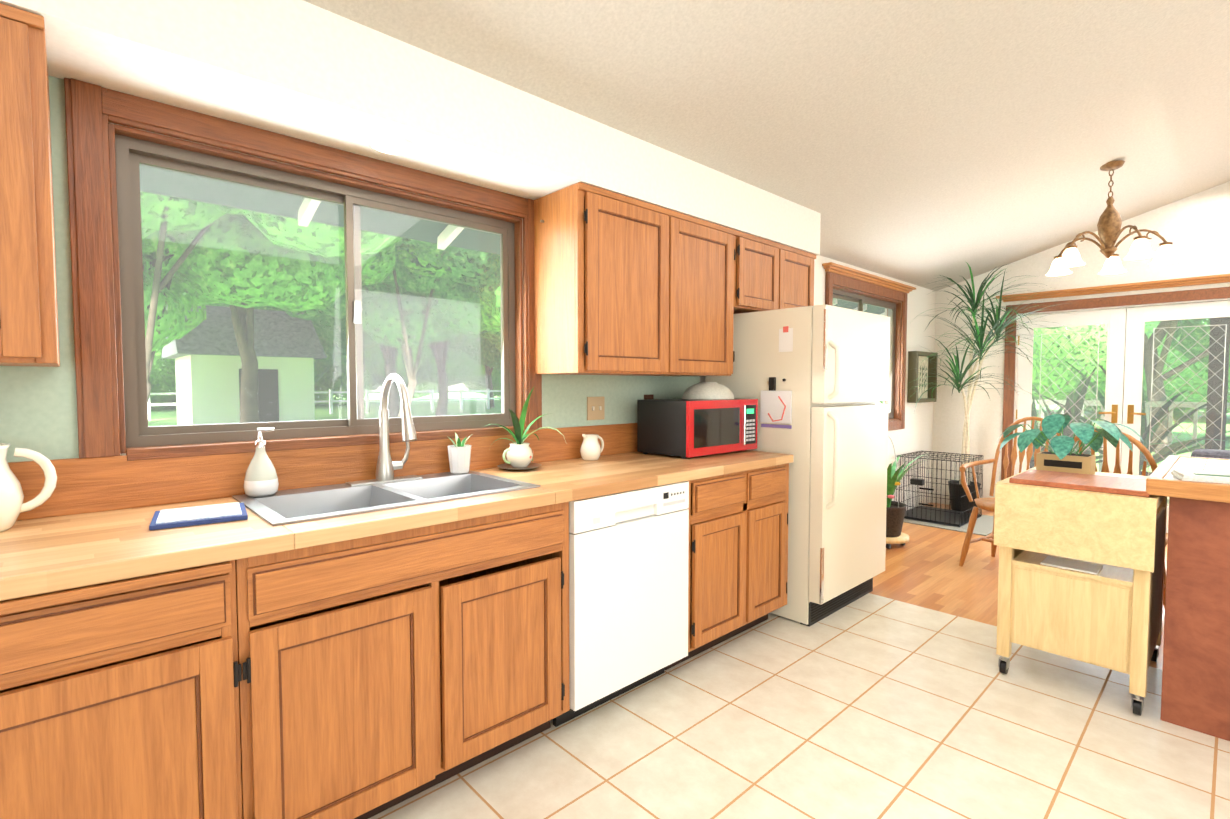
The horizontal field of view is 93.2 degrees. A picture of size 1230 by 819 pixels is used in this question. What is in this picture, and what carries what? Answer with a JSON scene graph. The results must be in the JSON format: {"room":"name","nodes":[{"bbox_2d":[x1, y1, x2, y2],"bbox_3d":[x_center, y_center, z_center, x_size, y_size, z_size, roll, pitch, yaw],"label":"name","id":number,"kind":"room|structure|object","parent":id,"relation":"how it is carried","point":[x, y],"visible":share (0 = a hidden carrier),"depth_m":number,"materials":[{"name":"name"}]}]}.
{"room":"kitchen","nodes":[
{"label":"kitchen","id":0,"kind":"room"},
{"bbox_2d":[0,76,935,510],"bbox_3d":[-0.102,-0.545,2.936,9.510,3.300,0.152,-2,3,-43],"label":"wall","id":1,"kind":"structure","parent":0,"point":[38,408],"depth_m":1.69,"materials":[{"name":"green paint"}]},
{"bbox_2d":[0,3,59,366],"bbox_3d":[-1.742,-0.474,1.063,1.026,0.760,0.343,-2,3,-43],"label":"upper cabinet","id":2,"kind":"object","parent":1,"relation":"attached to","point":[29,331],"depth_m":1.26,"materials":[{"name":"brown wood"}]},
{"bbox_2d":[64,78,541,460],"bbox_3d":[-0.937,-0.388,2.126,1.535,1.024,0.153,-2,3,-43],"label":"window","id":3,"kind":"structure","parent":1,"relation":"in","point":[92,111],"depth_m":1.82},
{"bbox_2d":[139,165,884,315],"bbox_3d":[-0.407,-0.941,3.019,10.100,0.315,0.409,-2,3,-43],"label":"roof","id":4,"kind":"structure","parent":1,"relation":"attached to","point":[215,195],"depth_m":2.38,"materials":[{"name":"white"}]},
{"bbox_2d":[534,182,591,374],"bbox_3d":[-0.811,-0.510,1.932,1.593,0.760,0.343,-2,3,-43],"label":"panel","id":5,"kind":"object","parent":1,"relation":"attached to","point":[563,217],"depth_m":2.41,"materials":[{"name":"brown wood"}]},
{"bbox_2d":[587,397,604,419],"bbox_3d":[-0.092,-0.006,2.854,0.112,0.114,0.014,-2,3,-43],"label":"switch plate","id":6,"kind":"object","parent":1,"relation":"attached to","point":[595,408],"visible":1,"depth_m":2.85,"materials":[{"name":"beige plastic"}]},
{"bbox_2d":[644,394,653,399],"bbox_3d":[0.181,-0.022,3.113,0.070,0.116,0.007,-2,3,-43],"label":"electrical outlet plate","id":7,"kind":"object","parent":1,"relation":"attached to","point":[649,396],"visible":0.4,"depth_m":3.11,"materials":[{"name":"brown"}]},
{"bbox_2d":[592,186,743,375],"bbox_3d":[0.140,-0.548,2.821,1.081,0.760,0.343,-2,3,-43],"label":"upper cabinet","id":8,"kind":"object","parent":1,"relation":"attached to","point":[628,285],"depth_m":2.66,"materials":[{"name":"brown wood"}]},
{"bbox_2d":[744,233,815,312],"bbox_3d":[0.800,-0.574,3.437,0.928,0.760,0.343,-2,3,-43],"label":"upper cabinet","id":9,"kind":"object","parent":1,"relation":"attached to","point":[776,275],"depth_m":3.30,"materials":[{"name":"brown wood"}]},
{"bbox_2d":[822,262,915,430],"bbox_3d":[2.139,-0.457,4.967,1.660,1.322,0.203,-2,3,-43],"label":"window","id":10,"kind":"structure","parent":1,"relation":"in","point":[872,286],"depth_m":5.26,"materials":[{"name":"brown wood"}]},
{"bbox_2d":[907,351,937,402],"bbox_3d":[3.021,-0.317,5.707,0.540,0.490,0.083,-2,3,-43],"label":"picture frame","id":11,"kind":"object","parent":1,"relation":"attached to","point":[916,359],"visible":1,"depth_m":5.73,"materials":[{"name":"green"}]},
{"bbox_2d":[303,0,1229,290],"bbox_3d":[1.998,-1.467,0.650,9.510,1.034,6.300,-2,3,-43],"label":"ceiling","id":12,"kind":"structure","parent":0,"point":[927,144],"depth_m":2.60,"materials":[{"name":"white paint"}]},
{"bbox_2d":[0,0,820,255],"bbox_3d":[-1.067,-1.011,1.671,6.100,0.258,0.350,-2,3,-43],"label":"soffit bulkhead","id":13,"kind":"object","parent":12,"relation":"attached to","point":[303,70],"visible":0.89,"depth_m":1.79,"materials":[{"name":"beige paint"}]},
{"bbox_2d":[366,134,414,154],"bbox_3d":[-0.754,-0.888,1.956,0.156,0.012,0.156,-2,3,-43],"label":"recessed light","id":14,"kind":"object","parent":13,"relation":"attached to","point":[389,144],"visible":0.98,"depth_m":1.94,"materials":[{"name":"white ceramic"}]},
{"bbox_2d":[1046,160,1180,275],"bbox_3d":[3.203,-1.250,3.764,0.662,0.652,0.682,-2,3,-43],"label":"chandelier","id":15,"kind":"object","parent":12,"relation":"hanging from","point":[1110,230],"visible":1,"depth_m":3.71,"materials":[{"name":"brown metal"}]},
{"bbox_2d":[369,593,1229,818],"bbox_3d":[0.796,1.296,-0.358,6.220,0.100,6.300,-2,3,-43],"label":"floor","id":16,"kind":"structure","parent":0,"point":[869,706],"depth_m":2.00,"materials":[{"name":"beige tile"}]},
{"bbox_2d":[0,552,291,818],"bbox_3d":[-1.352,0.757,1.280,0.947,0.838,0.634,-2,3,-43],"label":"base cabinet","id":17,"kind":"object","parent":16,"relation":"on","point":[161,702],"depth_m":1.21,"materials":[{"name":"brown wood"}]},
{"bbox_2d":[0,563,235,614],"bbox_3d":[-1.324,0.352,1.214,0.793,0.020,0.552,-2,3,-43],"label":"countertop","id":18,"kind":"structure","parent":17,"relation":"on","point":[82,594],"depth_m":1.15,"materials":[{"name":"brown wood"}]},
{"bbox_2d":[284,519,471,818],"bbox_3d":[-0.889,0.739,1.712,0.623,0.838,0.634,-2,3,-43],"label":"base cabinet","id":19,"kind":"object","parent":16,"relation":"on","point":[382,673],"depth_m":1.53,"materials":[{"name":"brown wood"}]},
{"bbox_2d":[468,502,569,766],"bbox_3d":[-0.563,0.726,2.017,0.556,0.838,0.634,-2,3,-43],"label":"base cabinet","id":20,"kind":"object","parent":16,"relation":"on","point":[518,567],"depth_m":1.84,"materials":[{"name":"brown wood"}]},
{"bbox_2d":[553,481,688,726],"bbox_3d":[-0.119,0.711,2.398,0.601,0.836,0.591,-2,3,-43],"label":"dishwasher","id":21,"kind":"object","parent":16,"relation":"on","point":[628,587],"visible":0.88,"depth_m":2.15,"materials":[{"name":"white metal"}]},
{"bbox_2d":[665,479,699,669],"bbox_3d":[-0.163,0.710,2.391,0.750,0.838,0.634,-2,3,-43],"label":"base cabinet","id":22,"kind":"object","parent":16,"relation":"on","point":[694,485],"depth_m":2.43,"materials":[{"name":"brown wood"}]},
{"bbox_2d":[700,463,788,652],"bbox_3d":[0.383,0.689,2.900,0.803,0.838,0.634,-2,3,-43],"label":"base cabinet","id":23,"kind":"object","parent":16,"relation":"on","point":[744,514],"depth_m":2.66,"materials":[{"name":"brown wood"}]},
{"bbox_2d":[0,423,792,600],"bbox_3d":[-1.239,0.237,1.359,5.250,0.191,0.641,-2,3,-43],"label":"countertop","id":24,"kind":"structure","parent":23,"relation":"on","point":[87,522],"depth_m":1.65,"materials":[{"name":"brown wood"}]},
{"bbox_2d":[0,443,56,531],"bbox_3d":[-1.495,0.180,1.388,0.236,0.221,0.180,-2,3,-43],"label":"pitcher","id":25,"kind":"object","parent":24,"relation":"on","point":[13,506],"visible":1,"depth_m":1.41,"materials":[{"name":"beige ceramic"}]},
{"bbox_2d":[149,502,247,529],"bbox_3d":[-1.100,0.276,1.542,0.202,0.015,0.227,-2,3,-35],"label":"potholder","id":26,"kind":"object","parent":24,"relation":"on","point":[188,516],"visible":1,"depth_m":1.49,"materials":[{"name":"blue fabric"}]},
{"bbox_2d":[345,374,421,485],"bbox_3d":[-0.752,0.068,1.995,0.250,0.382,0.267,-2,3,-43],"label":"faucet","id":27,"kind":"object","parent":24,"relation":"on","point":[387,466],"visible":1,"depth_m":2.05,"materials":[{"name":"silver metal"}]},
{"bbox_2d":[232,470,539,562],"bbox_3d":[-0.722,0.354,1.902,0.810,0.181,0.500,-2,3,-43],"label":"sink","id":28,"kind":"object","parent":24,"relation":"in","point":[282,507],"visible":0.21,"depth_m":1.91,"materials":[{"name":"silver metal"}]},
{"bbox_2d":[244,427,278,496],"bbox_3d":[-1.103,0.162,1.811,0.094,0.209,0.094,-2,3,-43],"label":"soap dispenser","id":29,"kind":"object","parent":28,"relation":"on","point":[261,478],"visible":1,"depth_m":1.79,"materials":[{"name":"white ceramic"}]},
{"bbox_2d":[448,433,470,473],"bbox_3d":[-0.612,0.170,2.275,0.109,0.154,0.093,-2,3,-43],"label":"plant pot","id":30,"kind":"object","parent":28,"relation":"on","point":[459,452],"visible":1,"depth_m":2.25,"materials":[{"name":"white ceramic"}]},
{"bbox_2d":[484,387,566,469],"bbox_3d":[-0.404,0.074,2.410,0.308,0.339,0.279,-2,3,-43],"label":"planter","id":31,"kind":"object","parent":24,"relation":"on","point":[519,454],"visible":1,"depth_m":2.39,"materials":[{"name":"white ceramic"}]},
{"bbox_2d":[580,434,603,459],"bbox_3d":[-0.102,0.172,2.728,0.132,0.124,0.099,-2,3,-43],"label":"pitcher","id":32,"kind":"object","parent":24,"relation":"on","point":[591,449],"visible":1,"depth_m":2.68,"materials":[{"name":"beige ceramic"}]},
{"bbox_2d":[637,399,757,458],"bbox_3d":[0.442,0.085,3.007,0.565,0.274,0.360,-2,3,-43],"label":"microwave","id":33,"kind":"object","parent":24,"relation":"on","point":[683,428],"visible":1,"depth_m":2.84,"materials":[{"name":"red plastic"}]},
{"bbox_2d":[682,382,733,399],"bbox_3d":[0.488,-0.100,3.049,0.272,0.088,0.272,-2,3,-43],"label":"stoneware bowl","id":34,"kind":"object","parent":33,"relation":"on","point":[708,390],"visible":1,"depth_m":2.95,"materials":[{"name":"white ceramic"}]},
{"bbox_2d":[705,304,889,626],"bbox_3d":[1.071,0.276,3.373,0.799,1.622,0.787,-2,3,-43],"label":"refrigerator","id":35,"kind":"object","parent":16,"relation":"on","point":[814,380],"visible":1,"depth_m":3.02,"materials":[{"name":"beige metal"}]},
{"bbox_2d":[994,467,1166,715],"bbox_3d":[2.015,0.713,2.505,0.713,0.821,0.494,-2,3,-43],"label":"kitchen cart","id":36,"kind":"object","parent":16,"relation":"on","point":[1081,575],"visible":0.96,"depth_m":2.27,"materials":[{"name":"beige wood"}]},
{"bbox_2d":[998,414,1143,474],"bbox_3d":[2.100,0.155,2.708,0.506,0.275,0.544,-2,3,-43],"label":"plant","id":37,"kind":"object","parent":36,"relation":"on","point":[1060,458],"visible":1,"depth_m":2.63,"materials":[{"name":"green plant"}]},
{"bbox_2d":[1009,469,1149,496],"bbox_3d":[1.917,0.296,2.382,0.365,0.021,0.430,-2,3,-43],"label":"cart top","id":38,"kind":"object","parent":36,"relation":"on","point":[1106,484],"visible":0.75,"depth_m":2.32,"materials":[{"name":"brown wood"}]},
{"bbox_2d":[1160,497,1229,740],"bbox_3d":[2.759,0.731,1.969,0.905,0.832,1.250,-2,3,-43],"label":"kitchen island","id":39,"kind":"object","parent":16,"relation":"on","point":[1195,694],"visible":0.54,"depth_m":2.05,"materials":[{"name":"brown wood"}]},
{"bbox_2d":[1146,455,1229,502],"bbox_3d":[2.763,0.285,1.953,1.015,0.060,1.370,-2,3,-43],"label":"island countertop","id":40,"kind":"structure","parent":39,"relation":"on","point":[1161,480],"depth_m":2.09,"materials":[{"name":"brown wood"}]},
{"bbox_2d":[1171,469,1229,483],"bbox_3d":[2.162,0.240,2.041,0.280,0.021,0.180,2,3,35],"label":"folded newspaper","id":41,"kind":"object","parent":40,"relation":"on","point":[1204,476],"visible":1,"depth_m":2.04,"materials":[{"name":"white paper"}]},
{"bbox_2d":[870,502,1167,668],"bbox_3d":[4.270,1.159,2.887,3.290,0.100,6.300,-2,3,-43],"label":"floor","id":42,"kind":"structure","parent":0,"point":[923,568],"depth_m":3.75,"materials":[{"name":"brown wood"}]},
{"bbox_2d":[886,436,925,548],"bbox_3d":[2.131,0.623,4.471,0.685,0.837,0.586,-2,3,-43],"label":"potted plant","id":43,"kind":"object","parent":42,"relation":"on","point":[895,512],"visible":0.48,"depth_m":4.37,"materials":[{"name":"green plant"}]},
{"bbox_2d":[903,515,993,535],"bbox_3d":[3.057,1.002,5.300,0.840,0.008,0.788,-2,3,-43],"label":"rug","id":44,"kind":"object","parent":42,"relation":"on","point":[983,525],"visible":0.21,"depth_m":5.05,"materials":[{"name":"grey fabric"}]},
{"bbox_2d":[895,451,982,526],"bbox_3d":[2.990,0.709,5.370,0.632,0.568,0.547,-2,3,-43],"label":"dog crate","id":45,"kind":"object","parent":44,"relation":"on","point":[940,515],"visible":0.81,"depth_m":5.28,"materials":[{"name":"black metal"}]},
{"bbox_2d":[905,262,1069,512],"bbox_3d":[3.310,-0.163,5.133,1.135,2.349,1.232,-2,3,-43],"label":"dracaena plant","id":46,"kind":"object","parent":42,"relation":"on","point":[997,327],"visible":0.94,"depth_m":5.31,"materials":[{"name":"green plant"}]},
{"bbox_2d":[959,417,1059,565],"bbox_3d":[2.656,0.561,3.883,0.554,1.015,0.586,-2,3,-43],"label":"chair","id":47,"kind":"object","parent":42,"relation":"on","point":[987,504],"visible":0.29,"depth_m":4.00,"materials":[{"name":"brown wood"}]},
{"bbox_2d":[1074,429,1167,609],"bbox_3d":[2.640,0.595,3.087,0.519,1.015,0.464,-2,3,-43],"label":"chair","id":48,"kind":"object","parent":42,"relation":"on","point":[1144,450],"visible":0.08,"depth_m":2.88,"materials":[{"name":"brown wood"}]},
{"bbox_2d":[1191,449,1229,458],"bbox_3d":[3.440,0.655,3.021,0.670,0.895,0.640,-2,3,-43],"label":"upholstered chair","id":49,"kind":"object","parent":42,"relation":"on","point":[1215,453],"visible":0.17,"depth_m":2.96,"materials":[{"name":"fabric"}]},
{"bbox_2d":[931,181,1229,508],"bbox_3d":[5.468,-0.583,3.831,0.150,3.300,6.150,-2,3,-43],"label":"wall","id":50,"kind":"structure","parent":0,"point":[1195,229],"depth_m":5.40,"materials":[{"name":"beige paint"}]},
{"bbox_2d":[1015,308,1126,474],"bbox_3d":[4.085,0.062,5.268,0.102,1.878,0.771,-2,3,-43],"label":"french door","id":51,"kind":"structure","parent":50,"relation":"in","point":[1114,320],"depth_m":5.19,"materials":[{"name":"white wood"}]},
{"bbox_2d":[996,274,1229,479],"bbox_3d":[4.355,-0.019,4.986,0.232,2.076,1.870,-2,3,-43],"label":"door frame","id":52,"kind":"structure","parent":50,"relation":"attached to","point":[1105,303],"depth_m":5.09,"materials":[{"name":"brown wood"}]},
{"bbox_2d":[1121,300,1229,532],"bbox_3d":[4.615,0.086,4.702,0.102,1.878,0.771,-2,3,-43],"label":"french door","id":53,"kind":"structure","parent":50,"relation":"in","point":[1137,318],"depth_m":4.83,"materials":[{"name":"white wood"}]},
{"label":"outside","id":54,"kind":"structure","parent":0,"visible":0},
{"bbox_2d":[148,393,1229,471],"bbox_3d":[-3.741,-0.112,40.553,140.000,0.250,130.000,-2,3,-43],"label":"lawn","id":55,"kind":"structure","parent":54,"point":[423,409],"depth_m":31.17,"materials":[{"name":"green plant"}]},
{"bbox_2d":[164,292,288,313],"bbox_3d":[-18.160,-6.467,23.204,15.894,13.942,12.641,-2,3,-43],"label":"tree","id":56,"kind":"object","parent":55,"relation":"on","point":[261,307],"depth_m":21.60,"materials":[{"name":"green plant"}]},
{"bbox_2d":[229,297,258,422],"bbox_3d":[-8.068,-4.961,12.866,12.602,11.825,12.976,-2,3,-43],"label":"tree","id":57,"kind":"object","parent":55,"relation":"on","point":[249,406],"depth_m":12.62,"materials":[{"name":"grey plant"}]},
{"bbox_2d":[162,305,326,424],"bbox_3d":[-9.317,-0.840,14.615,3.000,3.399,3.100,-2,3,-43],"label":"shed","id":58,"kind":"object","parent":55,"relation":"on","point":[295,327],"depth_m":13.79,"materials":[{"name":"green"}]},
{"bbox_2d":[141,195,395,256],"bbox_3d":[-9.440,-4.003,6.502,13.118,10.424,10.484,-2,3,-43],"label":"tree","id":59,"kind":"object","parent":55,"relation":"on","point":[306,232],"depth_m":7.51,"materials":[{"name":"green plant"}]},
{"bbox_2d":[140,191,401,403],"bbox_3d":[-6.691,-3.129,7.899,7.929,8.572,10.460,-2,3,-43],"label":"tree","id":60,"kind":"object","parent":55,"relation":"on","point":[250,241],"depth_m":8.66,"materials":[{"name":"green plant"}]},
{"bbox_2d":[263,306,345,353],"bbox_3d":[-18.740,-6.607,34.282,15.025,13.333,16.569,-2,3,-43],"label":"tree","id":61,"kind":"object","parent":55,"relation":"on","point":[325,343],"depth_m":32.35,"materials":[{"name":"green plant"}]},
{"bbox_2d":[147,389,500,419],"bbox_3d":[-16.229,-0.309,27.489,38.060,1.249,0.160,-2,3,-43],"label":"fence","id":62,"kind":"object","parent":55,"relation":"on","point":[432,391],"depth_m":30.58,"materials":[{"name":"white wood"}]},
{"bbox_2d":[171,283,478,417],"bbox_3d":[-7.210,-5.471,18.519,13.895,12.376,11.853,-2,3,-43],"label":"tree","id":63,"kind":"object","parent":55,"relation":"on","point":[389,358],"depth_m":19.06,"materials":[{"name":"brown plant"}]},
{"bbox_2d":[272,294,478,415],"bbox_3d":[-8.093,-5.141,24.545,12.441,11.232,13.835,-2,3,-43],"label":"tree","id":64,"kind":"object","parent":55,"relation":"on","point":[341,337],"depth_m":24.66,"materials":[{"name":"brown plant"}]},
{"bbox_2d":[279,230,499,416],"bbox_3d":[-4.620,-3.670,12.782,9.120,9.267,7.631,-2,3,-43],"label":"tree","id":65,"kind":"object","parent":55,"relation":"on","point":[439,322],"depth_m":12.41,"materials":[{"name":"green plant"}]},
{"bbox_2d":[397,240,500,332],"bbox_3d":[-1.549,-3.429,11.028,9.112,8.965,8.276,-2,3,-43],"label":"tree","id":66,"kind":"object","parent":55,"relation":"on","point":[494,294],"depth_m":11.72,"materials":[{"name":"green plant"}]},
{"bbox_2d":[430,333,500,407],"bbox_3d":[-8.352,-6.413,36.904,14.340,12.692,15.560,-2,3,-43],"label":"tree","id":67,"kind":"object","parent":55,"relation":"on","point":[493,354],"depth_m":34.21,"materials":[{"name":"green plant"}]},
{"bbox_2d":[467,324,500,351],"bbox_3d":[-2.989,-4.878,25.746,11.461,10.627,11.711,-2,3,-43],"label":"tree","id":68,"kind":"object","parent":55,"relation":"on","point":[498,346],"depth_m":27.75,"materials":[{"name":"green plant"}]},
{"bbox_2d":[469,315,500,345],"bbox_3d":[-2.080,-4.077,19.441,9.818,9.540,9.523,-2,3,-43],"label":"tree","id":69,"kind":"object","parent":55,"relation":"on","point":[496,339],"depth_m":21.01,"materials":[{"name":"green plant"}]},
{"bbox_2d":[149,318,1229,416],"bbox_3d":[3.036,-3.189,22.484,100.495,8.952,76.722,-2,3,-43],"label":"tree","id":70,"kind":"object","parent":55,"relation":"on","point":[455,374],"depth_m":32.40,"materials":[{"name":"green plant"}]},
{"bbox_2d":[1030,317,1229,505],"bbox_3d":[6.289,-0.209,5.746,3.639,2.890,5.500,-2,3,-43],"label":"porch deck","id":71,"kind":"object","parent":55,"relation":"on","point":[1214,395],"depth_m":6.01,"materials":[{"name":"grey wood"}]},
{"bbox_2d":[1045,318,1229,452],"bbox_3d":[12.892,-3.666,12.032,11.338,9.334,11.299,-2,3,-43],"label":"tree","id":72,"kind":"object","parent":55,"relation":"on","point":[1186,341],"depth_m":12.70,"materials":[{"name":"green plant"}]}
]}

